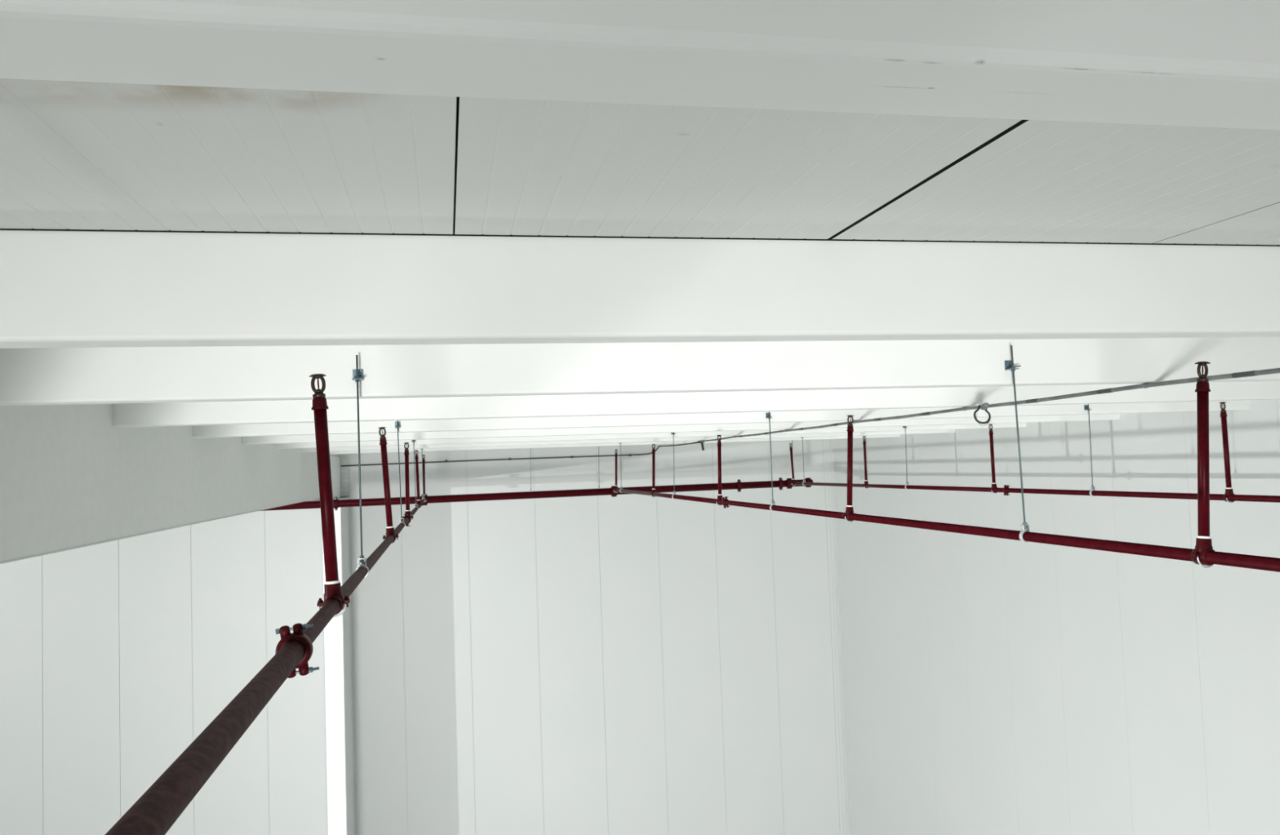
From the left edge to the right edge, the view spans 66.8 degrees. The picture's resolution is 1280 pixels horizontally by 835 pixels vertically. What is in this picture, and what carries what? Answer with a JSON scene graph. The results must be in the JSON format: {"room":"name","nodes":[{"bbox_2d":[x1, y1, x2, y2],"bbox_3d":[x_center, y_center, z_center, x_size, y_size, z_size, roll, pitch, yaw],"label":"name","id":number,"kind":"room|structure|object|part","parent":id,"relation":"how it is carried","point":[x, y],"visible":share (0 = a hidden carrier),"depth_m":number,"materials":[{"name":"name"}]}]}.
{"room":"warehouse interior","nodes":[
{"label":"warehouse interior","id":0,"kind":"room"},
{"bbox_2d":[0,404,338,564],"bbox_3d":[-2.541,0.067,2.553,0.234,0.945,30.000,-1,-3,-11],"label":"ceiling beam","id":1,"kind":"structure","parent":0,"point":[70,478],"depth_m":5.58,"materials":[{"name":"grey paint"}]},
{"bbox_2d":[330,456,340,499],"bbox_3d":[-5.222,1.033,16.644,0.020,0.710,1.250,-1,-3,-11],"label":"trim","id":2,"kind":"structure","parent":1,"relation":"attached to","point":[335,461],"depth_m":16.55,"materials":[{"name":"white paint"}]},
{"bbox_2d":[0,497,354,834],"bbox_3d":[-13.132,5.889,14.766,16.790,8.615,1.600,-1,-3,-11],"label":"wall","id":3,"kind":"structure","parent":0,"point":[116,656],"depth_m":15.19,"materials":[{"name":"grey paint"}]},
{"bbox_2d":[322,507,347,834],"bbox_3d":[-4.893,5.650,15.634,0.294,8.610,0.066,-1,-3,-11],"label":"column","id":4,"kind":"structure","parent":3,"relation":"attached to","point":[334,630],"depth_m":15.64,"materials":[{"name":"white paint"}]},
{"bbox_2d":[347,497,358,834],"bbox_3d":[-4.977,5.711,16.914,0.050,8.620,0.300,-1,-3,-11],"label":"trim","id":5,"kind":"structure","parent":3,"relation":"attached to","point":[349,508],"depth_m":17.05,"materials":[{"name":"grey metal"}]},
{"bbox_2d":[338,439,845,834],"bbox_3d":[-8.796,5.252,16.408,25.967,9.750,0.150,-1,-3,-11],"label":"wall","id":6,"kind":"structure","parent":0,"point":[629,664],"depth_m":17.99,"materials":[{"name":"grey paint"}]},
{"bbox_2d":[339,457,349,496],"bbox_3d":[-5.258,1.055,17.259,0.150,0.690,0.030,-1,-3,-11],"label":"trim","id":7,"kind":"structure","parent":6,"relation":"attached to","point":[344,479],"depth_m":17.25,"materials":[{"name":"grey paint"}]},
{"bbox_2d":[341,441,697,466],"bbox_3d":[-2.031,0.581,15.603,5.807,0.198,4.576,-1,-3,-11],"label":"cable","id":8,"kind":"object","parent":6,"relation":"attached to","point":[630,455],"visible":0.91,"depth_m":17.74,"materials":[{"name":"black plastic"}]},
{"bbox_2d":[826,439,849,834],"bbox_3d":[3.886,5.087,18.867,0.130,9.450,0.006,-1,-3,-11],"label":"trim","id":9,"kind":"structure","parent":6,"relation":"attached to","point":[830,441],"depth_m":18.90,"materials":[{"name":"grey"}]},
{"bbox_2d":[0,78,1279,246],"bbox_3d":[-6.016,-0.362,1.884,25.967,0.153,30.000,-1,-3,-11],"label":"ceiling","id":10,"kind":"structure","parent":0,"point":[75,156],"depth_m":1.94,"materials":[{"name":"grey paint"}]},
{"bbox_2d":[329,434,899,454],"bbox_3d":[-0.237,0.309,15.415,9.343,0.268,0.135,-1,-3,-11],"label":"ceiling beam","id":11,"kind":"structure","parent":10,"relation":"attached to","point":[894,435],"depth_m":15.27,"materials":[{"name":"paint"}]},
{"bbox_2d":[421,448,425,501],"bbox_3d":[-3.288,0.856,14.682,0.054,0.850,0.048,-1,-3,-11],"label":"hanger","id":12,"kind":"object","parent":11,"relation":"hanging from","point":[421,449],"visible":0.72,"depth_m":14.67,"materials":[{"name":"grey metal"}]},
{"bbox_3d":[-3.290,0.826,14.677,0.012,0.786,0.008,-1,-3,-11],"label":"rod","id":13,"kind":"part","parent":12,"relation":"part of","materials":[{"name":"grey metal"}]},
{"bbox_2d":[618,442,622,492],"bbox_3d":[-0.305,0.770,15.282,0.061,0.824,0.048,-1,-3,-11],"label":"hanger","id":14,"kind":"object","parent":11,"relation":"hanging from","point":[621,486],"visible":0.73,"depth_m":15.28,"materials":[{"name":"grey metal"}]},
{"bbox_3d":[-0.301,0.737,15.279,0.016,0.754,0.008,-1,-3,-11],"label":"rod","id":15,"kind":"part","parent":14,"relation":"part of","materials":[{"name":"grey metal"}]},
{"bbox_2d":[801,437,805,485],"bbox_3d":[2.672,0.698,15.880,0.059,0.827,0.048,-1,-3,-11],"label":"hanger","id":16,"kind":"object","parent":11,"relation":"hanging from","point":[802,437],"visible":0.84,"depth_m":15.87,"materials":[{"name":"grey metal"}]},
{"bbox_3d":[2.674,0.666,15.876,0.011,0.759,0.008,-1,-3,-11],"label":"rod","id":17,"kind":"part","parent":16,"relation":"part of","materials":[{"name":"grey metal"}]},
{"bbox_2d":[299,429,955,452],"bbox_3d":[0.116,0.208,13.643,9.343,0.268,0.135,-1,-3,-11],"label":"ceiling beam","id":18,"kind":"structure","parent":10,"relation":"attached to","point":[944,431],"depth_m":13.48,"materials":[{"name":"paint"}]},
{"bbox_2d":[0,230,1279,348],"bbox_3d":[2.237,-0.393,3.015,9.343,0.268,0.135,-1,-3,-11],"label":"ceiling beam","id":19,"kind":"structure","parent":10,"relation":"attached to","point":[59,289],"depth_m":2.48,"materials":[{"name":"paint"}]},
{"bbox_2d":[700,368,1279,442],"bbox_3d":[2.011,0.005,7.831,0.089,0.031,12.151,-1,-3,-11],"label":"conduit","id":20,"kind":"object","parent":19,"relation":"attached to","point":[1251,373],"visible":0.96,"depth_m":5.55,"materials":[{"name":"grey metal"}]},
{"bbox_2d":[697,440,704,450],"bbox_3d":[0.873,0.396,13.832,0.100,0.151,0.043,-1,-3,-11],"label":"cable tail","id":21,"kind":"object","parent":20,"relation":"hanging from","point":[698,442],"visible":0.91,"depth_m":13.82,"materials":[{"name":"black plastic"}]},
{"bbox_2d":[973,402,991,426],"bbox_3d":[2.273,-0.019,6.443,0.105,0.149,0.276,-3,-3,22],"label":"cable loop","id":22,"kind":"object","parent":20,"relation":"hanging from","point":[985,406],"visible":1,"depth_m":6.42,"materials":[{"name":"black metal"}]},
{"bbox_2d":[0,0,1279,129],"bbox_3d":[2.568,-0.487,1.353,9.343,0.268,0.135,-1,-3,-11],"label":"ceiling beam","id":23,"kind":"structure","parent":10,"relation":"attached to","point":[1186,63],"depth_m":0.81,"materials":[{"name":"paint"}]},
{"bbox_2d":[0,337,1279,405],"bbox_3d":[1.885,-0.293,4.778,9.343,0.268,0.135,-1,-3,-11],"label":"ceiling beam","id":24,"kind":"structure","parent":10,"relation":"attached to","point":[29,376],"depth_m":4.29,"materials":[{"name":"paint"}]},
{"bbox_2d":[351,355,368,577],"bbox_3d":[-1.167,0.202,4.044,0.054,0.928,0.054,-1,-3,-11],"label":"hanger","id":25,"kind":"object","parent":24,"relation":"hanging from","point":[357,374],"visible":0.89,"depth_m":4.03,"materials":[{"name":"grey metal"}]},
{"bbox_2d":[105,497,425,834],"bbox_3d":[-1.706,0.797,6.835,0.095,0.126,17.340,-1,-3,-11],"label":"pipe","id":26,"kind":"object","parent":25,"relation":"hanging from","point":[154,813],"visible":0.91,"depth_m":1.49,"materials":[{"name":"rough brown rusted steel"},{"name":"red cast iron"}]},
{"bbox_2d":[309,373,350,617],"bbox_3d":[-0.967,0.241,3.021,0.109,0.758,0.068,-1,-3,-11],"label":"sprinkler riser","id":27,"kind":"object","parent":26,"relation":"on","point":[332,586],"visible":0.84,"depth_m":3.00,"materials":[{"name":"red metal"}]},
{"bbox_3d":[-1.006,-0.104,3.032,0.044,0.060,0.024,-4,-2,-11],"label":"frame","id":28,"kind":"part","parent":27,"relation":"part of","materials":[{"name":"brown metal"}]},
{"bbox_2d":[311,397,328,409],"bbox_3d":[-1.001,-0.044,3.030,0.051,0.038,0.051,-4,-2,-11],"label":"socket","id":29,"kind":"object","parent":27,"relation":"attached to","point":[318,403],"depth_m":3.01,"materials":[{"name":"red metal"}]},
{"bbox_2d":[377,426,398,544],"bbox_3d":[-1.581,0.428,6.094,0.112,0.739,0.068,-1,-3,-11],"label":"sprinkler riser","id":30,"kind":"object","parent":26,"relation":"on","point":[383,442],"visible":0.87,"depth_m":6.08,"materials":[{"name":"red metal"}]},
{"bbox_3d":[-1.621,0.092,6.105,0.044,0.060,0.024,-5,-2,-12],"label":"frame","id":31,"kind":"part","parent":30,"relation":"part of","materials":[{"name":"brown metal"}]},
{"bbox_2d":[379,438,387,444],"bbox_3d":[-1.616,0.152,6.103,0.049,0.038,0.049,-5,-2,-12],"label":"socket","id":32,"kind":"object","parent":30,"relation":"attached to","point":[383,441],"depth_m":6.09,"materials":[{"name":"red metal"}]},
{"bbox_2d":[402,442,413,521],"bbox_3d":[-2.109,0.589,8.788,0.096,0.727,0.068,-1,-3,-11],"label":"sprinkler riser","id":33,"kind":"object","parent":26,"relation":"attached to","point":[406,454],"visible":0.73,"depth_m":8.78,"materials":[{"name":"red metal"}]},
{"bbox_2d":[404,450,409,454],"bbox_3d":[-2.118,0.318,8.802,0.048,0.038,0.048,-1,-3,-11],"label":"socket","id":34,"kind":"object","parent":33,"relation":"attached to","point":[406,452],"depth_m":8.79,"materials":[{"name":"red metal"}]},
{"bbox_2d":[414,449,422,508],"bbox_3d":[-2.811,0.783,12.263,0.096,0.742,0.068,-3,-3,-11],"label":"sprinkler riser","id":35,"kind":"object","parent":26,"relation":"attached to","point":[418,501],"visible":0.81,"depth_m":12.25,"materials":[{"name":"red metal"}]},
{"bbox_2d":[421,454,426,502],"bbox_3d":[-3.377,0.951,15.153,0.096,0.739,0.068,-1,-3,-11],"label":"sprinkler riser","id":36,"kind":"object","parent":26,"relation":"attached to","point":[424,459],"visible":0.67,"depth_m":15.14,"materials":[{"name":"red metal"}]},
{"bbox_3d":[-1.168,0.172,4.036,0.012,0.867,0.008,-1,-3,-11],"label":"rod","id":37,"kind":"part","parent":25,"relation":"part of","materials":[{"name":"grey metal"}]},
{"bbox_2d":[1004,345,1030,542],"bbox_3d":[1.811,0.124,4.643,0.068,0.942,0.054,-1,-3,-11],"label":"hanger","id":38,"kind":"object","parent":24,"relation":"hanging from","point":[1009,364],"visible":0.92,"depth_m":4.63,"materials":[{"name":"grey metal"}]},
{"bbox_3d":[1.808,0.092,4.635,0.028,0.879,0.008,-1,-3,-11],"label":"rod","id":39,"kind":"part","parent":38,"relation":"part of","materials":[{"name":"grey metal"}]},
{"bbox_2d":[275,422,1026,448],"bbox_3d":[0.470,0.108,11.871,9.343,0.268,0.135,-1,-3,-11],"label":"ceiling beam","id":40,"kind":"structure","parent":10,"relation":"attached to","point":[630,436],"depth_m":11.68,"materials":[{"name":"paint"}]},
{"bbox_2d":[411,440,418,511],"bbox_3d":[-2.583,0.649,11.137,0.059,0.853,0.048,-1,-3,-11],"label":"hanger","id":41,"kind":"object","parent":40,"relation":"hanging from","point":[413,441],"visible":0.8,"depth_m":11.13,"materials":[{"name":"grey metal"}]},
{"bbox_3d":[-2.586,0.619,11.133,0.019,0.792,0.008,-1,-3,-11],"label":"rod","id":42,"kind":"part","parent":41,"relation":"part of","materials":[{"name":"grey metal"}]},
{"bbox_2d":[671,432,675,499],"bbox_3d":[0.406,0.568,11.738,0.067,0.838,0.048,-1,-3,-11],"label":"hanger","id":43,"kind":"object","parent":40,"relation":"hanging from","point":[673,433],"visible":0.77,"depth_m":11.73,"materials":[{"name":"grey metal"}]},
{"bbox_3d":[0.410,0.534,11.735,0.024,0.770,0.008,-1,-3,-11],"label":"rod","id":44,"kind":"part","parent":43,"relation":"part of","materials":[{"name":"grey metal"}]},
{"bbox_2d":[902,426,908,489],"bbox_3d":[3.382,0.495,12.336,0.064,0.837,0.048,-1,-3,-11],"label":"hanger","id":45,"kind":"object","parent":40,"relation":"hanging from","point":[904,427],"visible":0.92,"depth_m":12.33,"materials":[{"name":"grey metal"}]},
{"bbox_3d":[3.386,0.461,12.333,0.022,0.771,0.008,-1,-3,-11],"label":"rod","id":46,"kind":"part","parent":45,"relation":"part of","materials":[{"name":"grey metal"}]},
{"bbox_2d":[241,413,1119,444],"bbox_3d":[0.823,0.008,10.103,9.343,0.268,0.135,-1,-3,-11],"label":"ceiling beam","id":47,"kind":"structure","parent":10,"relation":"attached to","point":[1035,419],"depth_m":9.90,"materials":[{"name":"paint"}]},
{"bbox_2d":[112,381,1279,426],"bbox_3d":[1.526,-0.192,6.579,9.343,0.268,0.135,-1,-3,-11],"label":"ceiling beam","id":48,"kind":"structure","parent":10,"relation":"attached to","point":[284,411],"depth_m":6.21,"materials":[{"name":"paint"}]},
{"bbox_2d":[192,400,1248,438],"bbox_3d":[1.175,-0.092,8.339,9.343,0.268,0.135,-1,-3,-11],"label":"ceiling beam","id":49,"kind":"structure","parent":10,"relation":"attached to","point":[597,421],"depth_m":8.08,"materials":[{"name":"paint"}]},
{"bbox_2d":[395,420,405,528],"bbox_3d":[-1.881,0.448,7.604,0.064,0.849,0.051,-1,-3,-11],"label":"hanger","id":50,"kind":"object","parent":49,"relation":"hanging from","point":[397,424],"visible":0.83,"depth_m":7.59,"materials":[{"name":"grey metal"}]},
{"bbox_3d":[-1.883,0.417,7.597,0.024,0.788,0.008,-1,-3,-11],"label":"rod","id":51,"kind":"part","parent":50,"relation":"part of","materials":[{"name":"grey metal"}]},
{"bbox_2d":[765,411,775,511],"bbox_3d":[1.107,0.370,8.204,0.056,0.841,0.051,-1,-3,-11],"label":"hanger","id":52,"kind":"object","parent":49,"relation":"hanging from","point":[767,415],"visible":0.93,"depth_m":8.20,"materials":[{"name":"grey metal"}]},
{"bbox_3d":[1.108,0.338,8.198,0.008,0.778,0.008,-1,-3,-11],"label":"rod","id":53,"kind":"part","parent":52,"relation":"part of","materials":[{"name":"grey metal"}]},
{"bbox_2d":[1084,404,1095,496],"bbox_3d":[4.083,0.280,8.803,0.058,0.868,0.051,-1,-3,-11],"label":"hanger","id":54,"kind":"object","parent":49,"relation":"hanging from","point":[1086,406],"visible":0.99,"depth_m":8.79,"materials":[{"name":"grey metal"}]},
{"bbox_2d":[790,481,1279,502],"bbox_3d":[4.001,0.713,9.296,0.086,0.113,14.720,-1,-3,-11],"label":"pipe","id":55,"kind":"object","parent":54,"relation":"hanging from","point":[1006,490],"visible":0.99,"depth_m":9.02,"materials":[{"name":"red metal"}]},
{"bbox_2d":[788,443,795,485],"bbox_3d":[2.578,0.791,16.350,0.104,0.719,0.068,-1,-3,-11],"label":"sprinkler riser","id":56,"kind":"object","parent":55,"relation":"on","point":[790,444],"visible":0.95,"depth_m":16.33,"materials":[{"name":"red metal"}]},
{"bbox_2d":[862,435,868,488],"bbox_3d":[3.143,0.625,13.527,0.101,0.734,0.068,-1,-3,-11],"label":"sprinkler riser","id":57,"kind":"object","parent":55,"relation":"on","point":[864,437],"visible":0.97,"depth_m":13.51,"materials":[{"name":"red metal"}]},
{"bbox_2d":[988,423,997,493],"bbox_3d":[3.771,0.442,10.371,0.100,0.745,0.068,-2,-3,-11],"label":"sprinkler riser","id":58,"kind":"object","parent":55,"relation":"on","point":[991,437],"visible":1,"depth_m":10.36,"materials":[{"name":"red metal"}]},
{"bbox_2d":[1218,401,1235,502],"bbox_3d":[4.390,0.261,7.260,0.100,0.758,0.068,-2,-3,-11],"label":"sprinkler riser","id":59,"kind":"object","parent":55,"relation":"attached to","point":[1228,489],"visible":0.98,"depth_m":7.25,"materials":[{"name":"red metal"}]},
{"bbox_3d":[4.374,-0.085,7.277,0.044,0.060,0.024,-2,-3,-11],"label":"frame","id":60,"kind":"part","parent":59,"relation":"part of","materials":[{"name":"brown metal"}]},
{"bbox_2d":[1219,411,1227,417],"bbox_3d":[4.377,-0.025,7.274,0.049,0.038,0.049,-2,-3,-11],"label":"socket","id":61,"kind":"object","parent":59,"relation":"attached to","point":[1223,414],"depth_m":7.26,"materials":[{"name":"red metal"}]},
{"bbox_3d":[4.087,0.247,8.798,0.014,0.803,0.008,-1,-3,-11],"label":"rod","id":62,"kind":"part","parent":54,"relation":"part of","materials":[{"name":"grey metal"}]},
{"bbox_3d":[-1.779,0.785,15.706,0.126,1.065,0.024,-1,-3,-11],"label":"hanger","id":63,"kind":"object","parent":10,"relation":"hanging from","visible":0},
{"bbox_2d":[261,477,813,511],"bbox_3d":[-4.462,1.317,15.132,15.150,0.252,0.183,-1,-3,-11],"label":"pipe","id":64,"kind":"object","parent":63,"relation":"hanging from","point":[780,483],"visible":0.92,"depth_m":15.68,"materials":[{"name":"red metal"}]},
{"bbox_2d":[613,488,1279,572],"bbox_3d":[1.279,0.716,7.425,0.090,0.114,17.320,-1,-3,-11],"label":"pipe","id":65,"kind":"object","parent":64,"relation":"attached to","point":[1251,562],"visible":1,"depth_m":4.47,"materials":[{"name":"red metal"}]},
{"bbox_2d":[613,449,617,493],"bbox_3d":[-0.397,0.869,15.753,0.103,0.702,0.068,-1,-3,-11],"label":"sprinkler riser","id":66,"kind":"object","parent":65,"relation":"on","point":[615,453],"visible":0.84,"depth_m":15.74,"materials":[{"name":"red metal"}]},
{"bbox_2d":[649,444,657,497],"bbox_3d":[0.171,0.708,12.910,0.103,0.711,0.068,-1,-3,-11],"label":"sprinkler riser","id":67,"kind":"object","parent":65,"relation":"attached to","point":[653,490],"visible":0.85,"depth_m":12.90,"materials":[{"name":"red metal"}]},
{"bbox_2d":[715,435,722,506],"bbox_3d":[0.803,0.533,9.783,0.103,0.717,0.068,0,-3,-11],"label":"sprinkler riser","id":68,"kind":"object","parent":65,"relation":"attached to","point":[719,443],"visible":0.8,"depth_m":9.77,"materials":[{"name":"red metal"}]},
{"bbox_2d":[841,415,855,522],"bbox_3d":[1.428,0.350,6.645,0.114,0.733,0.068,-1,-3,-11],"label":"sprinkler riser","id":69,"kind":"object","parent":65,"relation":"attached to","point":[849,508],"visible":0.9,"depth_m":6.63,"materials":[{"name":"red metal"}]},
{"bbox_3d":[1.446,0.016,6.668,0.044,0.060,0.024,2,-4,-11],"label":"frame","id":70,"kind":"part","parent":69,"relation":"part of","materials":[{"name":"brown metal"}]},
{"bbox_2d":[846,426,853,431],"bbox_3d":[1.445,0.076,6.664,0.049,0.038,0.049,2,-4,-11],"label":"socket","id":71,"kind":"object","parent":69,"relation":"attached to","point":[850,428],"depth_m":6.65,"materials":[{"name":"red metal"}]},
{"bbox_2d":[1189,361,1214,568],"bbox_3d":[2.050,0.170,3.545,0.119,0.752,0.068,-1,-3,-11],"label":"sprinkler riser","id":72,"kind":"object","parent":65,"relation":"attached to","point":[1203,545],"visible":0.88,"depth_m":3.53,"materials":[{"name":"red metal"}]},
{"bbox_3d":[2.070,-0.174,3.568,0.044,0.060,0.024,2,-4,-11],"label":"frame","id":73,"kind":"part","parent":72,"relation":"part of","materials":[{"name":"brown metal"}]},
{"bbox_2d":[1195,381,1210,391],"bbox_3d":[2.068,-0.114,3.565,0.050,0.038,0.050,2,-4,-11],"label":"socket","id":74,"kind":"object","parent":72,"relation":"attached to","point":[1201,386],"depth_m":3.55,"materials":[{"name":"red metal"}]},
{"bbox_2d":[832,399,1279,834],"bbox_3d":[6.948,4.102,4.218,0.150,9.750,30.000,-1,-3,-11],"label":"wall","id":75,"kind":"structure","parent":0,"point":[993,686],"depth_m":12.09,"materials":[{"name":"grey paint"}]}
]}

